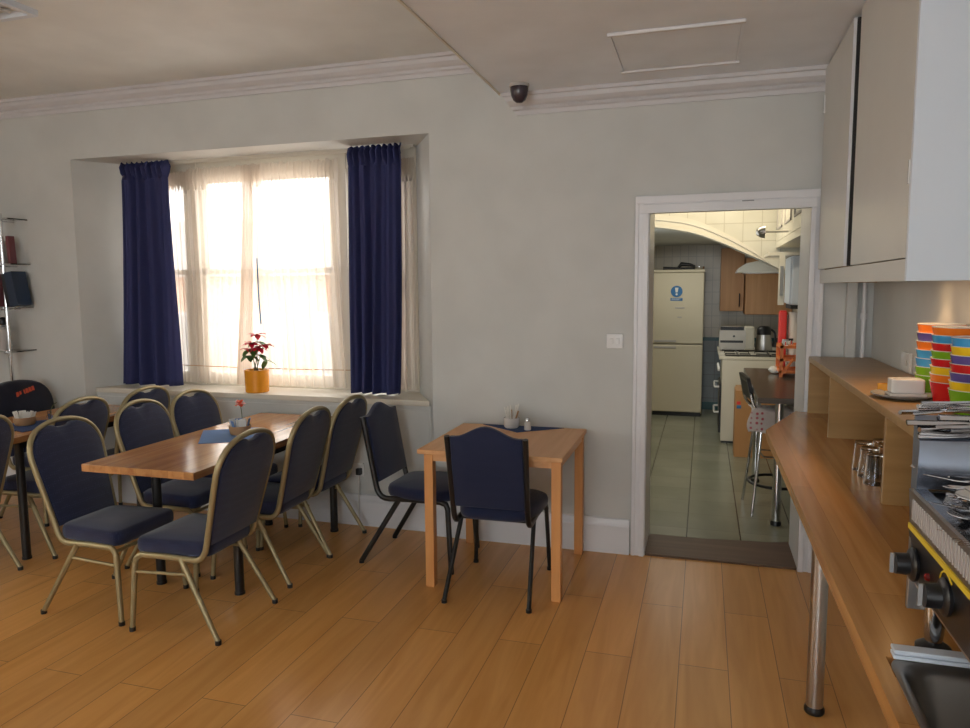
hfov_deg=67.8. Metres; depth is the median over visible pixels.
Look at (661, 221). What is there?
trim
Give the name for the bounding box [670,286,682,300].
safety sign
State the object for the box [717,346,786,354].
countertop
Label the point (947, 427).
fork
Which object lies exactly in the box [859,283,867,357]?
pipe
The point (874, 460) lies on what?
glass tumbler
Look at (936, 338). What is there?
cup
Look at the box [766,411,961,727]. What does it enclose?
countertop
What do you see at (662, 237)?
ceiling
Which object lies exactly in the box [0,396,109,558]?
banquet chair
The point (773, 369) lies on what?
crumpled cloth
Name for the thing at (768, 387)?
table
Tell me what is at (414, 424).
trim
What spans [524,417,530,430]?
salt shaker
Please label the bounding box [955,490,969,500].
spoon
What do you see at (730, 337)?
toaster
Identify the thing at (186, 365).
wire
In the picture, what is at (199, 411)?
banquet chair
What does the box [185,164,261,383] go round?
curtain
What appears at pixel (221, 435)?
napkin
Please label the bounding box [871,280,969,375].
wall
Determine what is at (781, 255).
open shelf
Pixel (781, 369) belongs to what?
rack
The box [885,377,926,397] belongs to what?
butter dish
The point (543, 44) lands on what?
ceiling
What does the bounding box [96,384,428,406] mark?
windowsill
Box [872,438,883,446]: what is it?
glass tumbler
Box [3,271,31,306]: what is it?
folder
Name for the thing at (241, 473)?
banquet chair
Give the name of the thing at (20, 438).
dining table
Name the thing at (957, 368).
cup
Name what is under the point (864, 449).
glass tumbler
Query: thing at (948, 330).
cup
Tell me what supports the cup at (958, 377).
on the cup at (959, 386)
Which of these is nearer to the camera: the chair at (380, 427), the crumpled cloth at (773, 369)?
the chair at (380, 427)
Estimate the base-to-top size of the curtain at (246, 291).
1.565 m
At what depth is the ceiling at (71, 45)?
3.98 m
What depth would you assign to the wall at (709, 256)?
9.14 m
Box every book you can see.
[0,241,7,263]
[5,236,16,263]
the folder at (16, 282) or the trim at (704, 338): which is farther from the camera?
the trim at (704, 338)
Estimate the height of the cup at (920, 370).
0.072 m
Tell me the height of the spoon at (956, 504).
0.010 m
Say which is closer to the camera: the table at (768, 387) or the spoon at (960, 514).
the spoon at (960, 514)
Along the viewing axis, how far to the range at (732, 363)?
7.23 m
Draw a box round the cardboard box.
[733,385,774,458]
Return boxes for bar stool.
[739,372,787,516]
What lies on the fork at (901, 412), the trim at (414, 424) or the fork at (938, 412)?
the fork at (938, 412)
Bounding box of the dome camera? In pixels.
[509,81,528,102]
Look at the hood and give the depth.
6.71 m
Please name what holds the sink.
in the countertop at (852, 536)
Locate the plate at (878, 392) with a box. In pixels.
[870,389,931,400]
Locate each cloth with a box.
[747,404,793,433]
[768,366,778,373]
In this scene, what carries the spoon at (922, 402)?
on the fork at (919, 406)
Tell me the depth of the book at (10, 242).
5.28 m
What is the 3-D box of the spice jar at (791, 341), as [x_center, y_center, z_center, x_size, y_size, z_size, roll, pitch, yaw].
[2.301,-0.170,5.440,0.048,0.045,0.047,1,6,17]
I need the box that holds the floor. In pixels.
[0,409,903,727]
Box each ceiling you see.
[0,0,450,99]
[402,0,865,92]
[654,229,721,245]
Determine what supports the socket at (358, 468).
attached to the wall at (369, 492)
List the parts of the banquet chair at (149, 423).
leg, backrest, frame, seat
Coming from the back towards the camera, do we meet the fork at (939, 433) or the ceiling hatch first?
the ceiling hatch
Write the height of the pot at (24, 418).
0.088 m
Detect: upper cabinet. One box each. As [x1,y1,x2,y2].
[719,248,744,310]
[743,258,791,314]
[776,209,800,247]
[818,0,969,282]
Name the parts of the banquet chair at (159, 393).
seat, leg, frame, backrest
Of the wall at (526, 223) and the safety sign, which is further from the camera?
the safety sign
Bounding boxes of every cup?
[914,373,930,392]
[915,348,931,358]
[915,356,930,366]
[915,364,930,375]
[916,340,931,349]
[917,323,966,332]
[917,331,932,341]
[929,364,950,375]
[929,372,949,382]
[929,379,949,400]
[930,349,951,359]
[930,356,950,367]
[931,334,951,343]
[931,341,951,351]
[932,325,969,335]
[948,379,969,391]
[948,387,969,414]
[949,362,969,373]
[949,370,969,382]
[950,345,969,355]
[950,353,969,364]
[951,336,969,346]
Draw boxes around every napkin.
[12,420,45,431]
[198,427,257,443]
[484,424,561,431]
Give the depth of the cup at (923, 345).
2.44 m
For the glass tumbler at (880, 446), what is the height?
0.105 m
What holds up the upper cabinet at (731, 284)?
attached to the wall at (709, 256)
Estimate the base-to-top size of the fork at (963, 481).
0.024 m
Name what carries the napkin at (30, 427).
on the dining table at (20, 438)
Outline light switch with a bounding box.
[607,334,622,348]
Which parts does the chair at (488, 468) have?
leg, frame, leg, backrest, seat, leg, frame, leg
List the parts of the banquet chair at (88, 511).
leg, backrest, frame, seat, leg, leg, leg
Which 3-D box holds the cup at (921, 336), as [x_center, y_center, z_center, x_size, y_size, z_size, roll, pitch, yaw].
[1.549,-0.072,2.453,0.146,0.072,0.146,1,6,17]
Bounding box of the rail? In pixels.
[169,144,413,164]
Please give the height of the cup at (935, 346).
0.072 m
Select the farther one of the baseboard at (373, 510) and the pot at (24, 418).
the baseboard at (373, 510)
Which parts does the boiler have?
panel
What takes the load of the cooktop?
in the range at (732, 363)
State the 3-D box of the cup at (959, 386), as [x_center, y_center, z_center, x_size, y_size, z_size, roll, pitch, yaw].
[1.433,0.085,2.106,0.140,0.072,0.140,1,6,17]
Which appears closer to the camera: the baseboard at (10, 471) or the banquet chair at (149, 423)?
the banquet chair at (149, 423)
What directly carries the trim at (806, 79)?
attached to the wall at (526, 223)
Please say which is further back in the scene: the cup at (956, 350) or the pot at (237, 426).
the pot at (237, 426)
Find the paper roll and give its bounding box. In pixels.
[786,312,797,365]
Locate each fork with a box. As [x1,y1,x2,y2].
[898,410,969,414]
[911,407,969,415]
[911,464,969,479]
[916,404,969,408]
[919,431,969,435]
[924,474,969,482]
[928,501,969,509]
[935,425,969,429]
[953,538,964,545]
[958,501,969,506]
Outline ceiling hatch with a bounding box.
[607,18,745,73]
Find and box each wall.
[0,73,874,553]
[96,392,430,495]
[654,245,787,401]
[655,209,799,269]
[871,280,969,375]
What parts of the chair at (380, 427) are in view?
leg, backrest, frame, leg, frame, seat, leg, leg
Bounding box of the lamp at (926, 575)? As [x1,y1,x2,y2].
[924,573,929,580]
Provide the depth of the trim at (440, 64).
4.66 m
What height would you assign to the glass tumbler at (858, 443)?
0.105 m
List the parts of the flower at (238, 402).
flower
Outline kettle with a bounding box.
[755,326,776,350]
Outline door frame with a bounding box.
[630,189,823,572]
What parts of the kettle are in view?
lid, handle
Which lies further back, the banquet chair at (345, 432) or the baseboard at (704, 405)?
the baseboard at (704, 405)
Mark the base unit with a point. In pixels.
(718, 348)
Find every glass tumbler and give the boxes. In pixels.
[851,440,871,470]
[857,446,878,477]
[863,452,882,486]
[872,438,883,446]
[878,443,883,452]
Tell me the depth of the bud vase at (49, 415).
4.53 m
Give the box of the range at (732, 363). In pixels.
[713,350,786,442]
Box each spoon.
[906,419,969,425]
[916,433,969,438]
[917,427,945,431]
[921,401,969,404]
[938,414,969,420]
[943,485,964,490]
[944,408,969,412]
[947,509,969,520]
[948,495,964,499]
[950,429,969,431]
[950,502,959,506]
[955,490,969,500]
[963,486,969,492]
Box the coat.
[0,380,54,417]
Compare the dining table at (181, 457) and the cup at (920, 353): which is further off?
the dining table at (181, 457)
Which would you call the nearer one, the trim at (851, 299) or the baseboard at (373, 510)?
the trim at (851, 299)
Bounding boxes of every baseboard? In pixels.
[6,467,15,475]
[112,474,424,531]
[436,504,629,554]
[701,401,717,409]
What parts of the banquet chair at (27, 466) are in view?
leg, backrest, frame, seat, leg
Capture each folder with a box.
[0,274,3,306]
[1,274,9,306]
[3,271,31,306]
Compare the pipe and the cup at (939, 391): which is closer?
the cup at (939, 391)
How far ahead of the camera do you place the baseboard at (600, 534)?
4.37 m
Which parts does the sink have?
plastic strip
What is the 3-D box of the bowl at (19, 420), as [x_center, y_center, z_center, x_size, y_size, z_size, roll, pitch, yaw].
[-2.858,0.352,4.480,0.126,0.050,0.126,1,6,17]
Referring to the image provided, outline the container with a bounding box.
[778,310,786,365]
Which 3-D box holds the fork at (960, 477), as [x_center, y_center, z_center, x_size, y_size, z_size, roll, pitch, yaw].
[0.866,0.207,1.288,0.184,0.028,0.019,4,8,37]
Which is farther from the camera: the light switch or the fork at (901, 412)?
the light switch
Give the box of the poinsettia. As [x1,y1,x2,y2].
[240,333,275,392]
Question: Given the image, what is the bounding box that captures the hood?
[735,261,778,273]
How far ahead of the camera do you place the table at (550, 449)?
3.79 m
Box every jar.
[504,404,518,428]
[782,339,788,345]
[787,338,793,344]
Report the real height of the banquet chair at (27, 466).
0.940 m
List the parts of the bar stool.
backrest, leg, leg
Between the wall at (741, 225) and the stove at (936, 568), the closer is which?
the stove at (936, 568)
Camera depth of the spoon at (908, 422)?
1.30 m
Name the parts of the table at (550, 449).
leg, leg, leg, leg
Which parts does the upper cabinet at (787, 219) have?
panel moulding, door, panel moulding, rail, door, door, panel moulding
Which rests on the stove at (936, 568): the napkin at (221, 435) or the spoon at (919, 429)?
the spoon at (919, 429)
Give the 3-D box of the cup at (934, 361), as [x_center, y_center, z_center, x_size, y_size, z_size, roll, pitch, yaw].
[1.493,0.017,2.280,0.152,0.072,0.152,1,6,17]
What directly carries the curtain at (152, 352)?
hanging from the rail
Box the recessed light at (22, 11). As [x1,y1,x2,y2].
[0,0,37,21]
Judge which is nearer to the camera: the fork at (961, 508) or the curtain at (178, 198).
the fork at (961, 508)
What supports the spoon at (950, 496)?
on the spoon at (956, 504)
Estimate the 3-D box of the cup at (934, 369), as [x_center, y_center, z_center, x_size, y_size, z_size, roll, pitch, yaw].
[1.493,0.042,2.283,0.152,0.072,0.152,1,6,17]
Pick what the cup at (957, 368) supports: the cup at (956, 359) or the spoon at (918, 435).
the cup at (956, 359)
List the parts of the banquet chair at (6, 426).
backrest, frame, leg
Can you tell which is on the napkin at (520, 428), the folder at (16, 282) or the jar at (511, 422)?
the jar at (511, 422)
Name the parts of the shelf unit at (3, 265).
shelf, shelf, shelf, shelf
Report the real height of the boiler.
0.400 m
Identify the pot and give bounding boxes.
[12,410,35,425]
[228,417,250,435]
[244,368,268,392]
[877,383,887,390]
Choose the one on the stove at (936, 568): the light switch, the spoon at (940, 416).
the spoon at (940, 416)
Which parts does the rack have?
post, post, rail, rail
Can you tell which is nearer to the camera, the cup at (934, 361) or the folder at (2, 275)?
the cup at (934, 361)
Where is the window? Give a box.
[170,147,419,392]
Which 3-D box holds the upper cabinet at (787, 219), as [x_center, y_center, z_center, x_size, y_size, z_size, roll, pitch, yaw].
[2.351,-1.310,5.022,0.438,0.900,1.790,1,6,17]
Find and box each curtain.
[119,160,183,385]
[168,171,197,381]
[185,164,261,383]
[236,165,252,384]
[249,158,346,387]
[346,142,401,394]
[401,156,417,390]
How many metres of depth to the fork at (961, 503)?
1.19 m
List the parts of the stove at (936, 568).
leg panel, control panel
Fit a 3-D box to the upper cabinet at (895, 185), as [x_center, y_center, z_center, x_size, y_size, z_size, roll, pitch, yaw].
[1.627,-0.879,2.885,0.286,1.095,1.705,1,6,17]
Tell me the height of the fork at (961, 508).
0.025 m
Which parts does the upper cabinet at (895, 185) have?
door, rail, door, panel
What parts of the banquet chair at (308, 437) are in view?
leg, leg, leg, seat, frame, backrest, leg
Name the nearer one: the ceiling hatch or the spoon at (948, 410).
the spoon at (948, 410)
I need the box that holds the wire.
[186,365,349,370]
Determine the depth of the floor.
3.30 m
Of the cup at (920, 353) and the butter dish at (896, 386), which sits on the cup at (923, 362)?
the cup at (920, 353)
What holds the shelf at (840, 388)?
on the countertop at (852, 536)
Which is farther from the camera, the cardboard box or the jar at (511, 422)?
the cardboard box
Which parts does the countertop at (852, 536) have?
leg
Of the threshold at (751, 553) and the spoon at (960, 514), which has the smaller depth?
the spoon at (960, 514)
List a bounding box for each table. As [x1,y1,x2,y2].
[8,403,143,559]
[81,413,338,595]
[417,423,586,601]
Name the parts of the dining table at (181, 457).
leg, leg, leg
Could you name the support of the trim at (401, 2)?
attached to the wall at (526, 223)
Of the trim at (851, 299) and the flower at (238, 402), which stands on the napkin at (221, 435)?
the flower at (238, 402)
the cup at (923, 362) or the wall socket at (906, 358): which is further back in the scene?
the wall socket at (906, 358)
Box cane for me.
[256,258,261,323]
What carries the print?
attached to the coat
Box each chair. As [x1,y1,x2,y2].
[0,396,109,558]
[0,414,23,570]
[0,447,48,526]
[26,415,188,626]
[106,385,169,504]
[113,398,247,576]
[129,427,277,645]
[169,389,287,547]
[210,406,330,588]
[260,394,366,558]
[359,402,479,574]
[441,426,550,613]
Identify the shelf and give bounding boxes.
[764,252,799,304]
[807,356,957,505]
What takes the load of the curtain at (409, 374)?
hanging from the rail
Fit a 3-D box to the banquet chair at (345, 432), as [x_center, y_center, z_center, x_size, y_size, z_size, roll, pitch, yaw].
[-1.046,0.648,4.481,0.563,0.940,0.477,1,6,17]
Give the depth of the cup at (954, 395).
2.09 m
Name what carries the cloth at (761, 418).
on the bar stool
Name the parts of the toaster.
casing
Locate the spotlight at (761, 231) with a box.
[756,225,788,237]
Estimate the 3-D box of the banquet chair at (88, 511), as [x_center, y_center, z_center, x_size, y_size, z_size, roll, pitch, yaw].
[-1.916,0.742,3.658,0.563,0.940,0.477,1,6,17]
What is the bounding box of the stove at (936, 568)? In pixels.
[889,415,969,662]
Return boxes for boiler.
[784,256,799,308]
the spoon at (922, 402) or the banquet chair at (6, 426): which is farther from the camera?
the banquet chair at (6, 426)
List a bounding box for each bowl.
[13,415,35,425]
[228,423,250,435]
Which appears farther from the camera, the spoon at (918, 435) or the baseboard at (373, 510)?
the baseboard at (373, 510)
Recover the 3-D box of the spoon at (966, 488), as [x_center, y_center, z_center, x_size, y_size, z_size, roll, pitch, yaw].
[0.816,0.209,1.077,0.172,0.025,0.033,4,8,37]
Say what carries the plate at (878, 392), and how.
on the shelf at (840, 388)
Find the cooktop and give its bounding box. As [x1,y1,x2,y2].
[718,351,775,360]
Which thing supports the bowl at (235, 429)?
on the pot at (237, 426)
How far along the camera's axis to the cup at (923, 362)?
2.44 m
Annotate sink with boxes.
[890,643,969,727]
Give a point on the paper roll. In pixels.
(792, 316)
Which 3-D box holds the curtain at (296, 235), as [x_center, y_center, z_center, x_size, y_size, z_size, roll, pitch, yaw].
[-1.324,-0.627,5.089,0.740,1.582,0.056,1,6,17]
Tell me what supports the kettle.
on the base unit
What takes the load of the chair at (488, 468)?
on the floor
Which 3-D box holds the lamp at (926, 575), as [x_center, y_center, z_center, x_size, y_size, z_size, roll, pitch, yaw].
[0.760,0.367,1.243,0.008,0.014,0.014,1,6,17]
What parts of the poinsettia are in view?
stem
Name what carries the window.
in the wall at (526, 223)
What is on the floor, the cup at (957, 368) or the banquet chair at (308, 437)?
the banquet chair at (308, 437)
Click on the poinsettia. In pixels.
(256, 379)
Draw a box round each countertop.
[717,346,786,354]
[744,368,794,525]
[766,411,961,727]
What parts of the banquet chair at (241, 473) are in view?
leg, seat, leg, leg, frame, backrest, leg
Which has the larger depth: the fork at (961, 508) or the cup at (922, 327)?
the cup at (922, 327)
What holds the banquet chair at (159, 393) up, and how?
on the floor
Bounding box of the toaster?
[719,326,754,350]
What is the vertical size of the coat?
0.382 m
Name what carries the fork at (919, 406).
on the fork at (938, 412)
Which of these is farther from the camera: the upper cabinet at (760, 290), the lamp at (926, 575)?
the upper cabinet at (760, 290)
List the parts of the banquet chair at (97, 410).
seat, leg, frame, backrest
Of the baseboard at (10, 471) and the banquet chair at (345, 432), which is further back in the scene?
the baseboard at (10, 471)
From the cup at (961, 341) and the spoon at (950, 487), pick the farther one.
the cup at (961, 341)
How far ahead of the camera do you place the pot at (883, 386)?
2.51 m
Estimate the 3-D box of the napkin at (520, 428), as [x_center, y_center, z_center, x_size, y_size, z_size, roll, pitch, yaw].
[0.201,0.382,4.236,0.500,0.003,0.190,1,6,17]
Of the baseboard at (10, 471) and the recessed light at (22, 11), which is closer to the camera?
the recessed light at (22, 11)
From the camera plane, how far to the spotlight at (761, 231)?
5.06 m
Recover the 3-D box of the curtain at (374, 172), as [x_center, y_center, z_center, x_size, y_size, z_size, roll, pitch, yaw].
[-0.724,-0.617,4.796,0.405,1.642,0.111,1,6,17]
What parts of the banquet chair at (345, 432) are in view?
leg, leg, seat, leg, frame, backrest, leg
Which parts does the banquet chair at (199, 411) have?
frame, backrest, seat, leg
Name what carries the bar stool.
on the floor
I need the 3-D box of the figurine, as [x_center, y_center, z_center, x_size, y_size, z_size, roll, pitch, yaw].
[-3.595,-0.229,5.387,0.100,0.245,0.100,1,6,17]
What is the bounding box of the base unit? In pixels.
[717,346,793,405]
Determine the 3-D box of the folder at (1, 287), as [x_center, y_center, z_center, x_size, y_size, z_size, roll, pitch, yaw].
[-3.571,-0.546,5.350,0.047,0.241,0.120,1,6,17]
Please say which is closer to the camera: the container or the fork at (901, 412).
the fork at (901, 412)
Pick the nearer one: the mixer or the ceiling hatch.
the ceiling hatch
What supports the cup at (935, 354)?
on the cup at (934, 361)
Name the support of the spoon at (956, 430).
on the stove at (936, 568)
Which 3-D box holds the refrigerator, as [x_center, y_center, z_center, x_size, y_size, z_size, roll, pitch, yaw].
[2.408,-0.276,8.992,0.600,1.775,0.576,1,6,17]
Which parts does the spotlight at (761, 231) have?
lamp shade, arm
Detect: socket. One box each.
[352,462,364,518]
[901,351,912,373]
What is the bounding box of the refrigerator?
[652,269,704,416]
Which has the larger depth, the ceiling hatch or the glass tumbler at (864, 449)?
the ceiling hatch
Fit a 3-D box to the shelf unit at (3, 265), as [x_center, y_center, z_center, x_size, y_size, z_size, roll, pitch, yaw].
[-3.810,-0.040,5.475,0.875,2.140,0.165,1,6,17]
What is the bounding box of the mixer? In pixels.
[663,262,695,269]
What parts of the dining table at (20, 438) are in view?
leg, leg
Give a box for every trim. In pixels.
[0,51,474,118]
[98,395,429,491]
[397,0,500,95]
[500,64,827,115]
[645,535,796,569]
[655,215,767,262]
[703,337,786,341]
[843,283,857,357]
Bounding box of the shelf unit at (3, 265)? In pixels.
[0,213,36,457]
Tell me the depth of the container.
5.66 m
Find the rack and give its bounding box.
[776,342,795,376]
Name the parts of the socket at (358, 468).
plate, cord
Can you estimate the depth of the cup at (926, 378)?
2.44 m
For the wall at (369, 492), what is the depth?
4.87 m
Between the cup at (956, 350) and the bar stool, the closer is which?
the cup at (956, 350)
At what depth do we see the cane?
5.16 m
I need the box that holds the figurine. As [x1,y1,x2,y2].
[0,317,12,349]
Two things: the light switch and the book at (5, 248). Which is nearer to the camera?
the light switch
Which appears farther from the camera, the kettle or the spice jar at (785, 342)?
the kettle
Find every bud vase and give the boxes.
[46,402,56,420]
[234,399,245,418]
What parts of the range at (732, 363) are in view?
handle, oven door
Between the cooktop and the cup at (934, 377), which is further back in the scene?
the cooktop
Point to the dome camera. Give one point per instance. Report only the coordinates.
(519, 90)
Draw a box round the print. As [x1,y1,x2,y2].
[16,386,34,396]
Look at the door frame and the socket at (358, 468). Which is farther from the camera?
the socket at (358, 468)
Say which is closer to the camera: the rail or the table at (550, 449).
the table at (550, 449)
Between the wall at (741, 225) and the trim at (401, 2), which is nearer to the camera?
the trim at (401, 2)
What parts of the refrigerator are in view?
handle, handle, door, door, panel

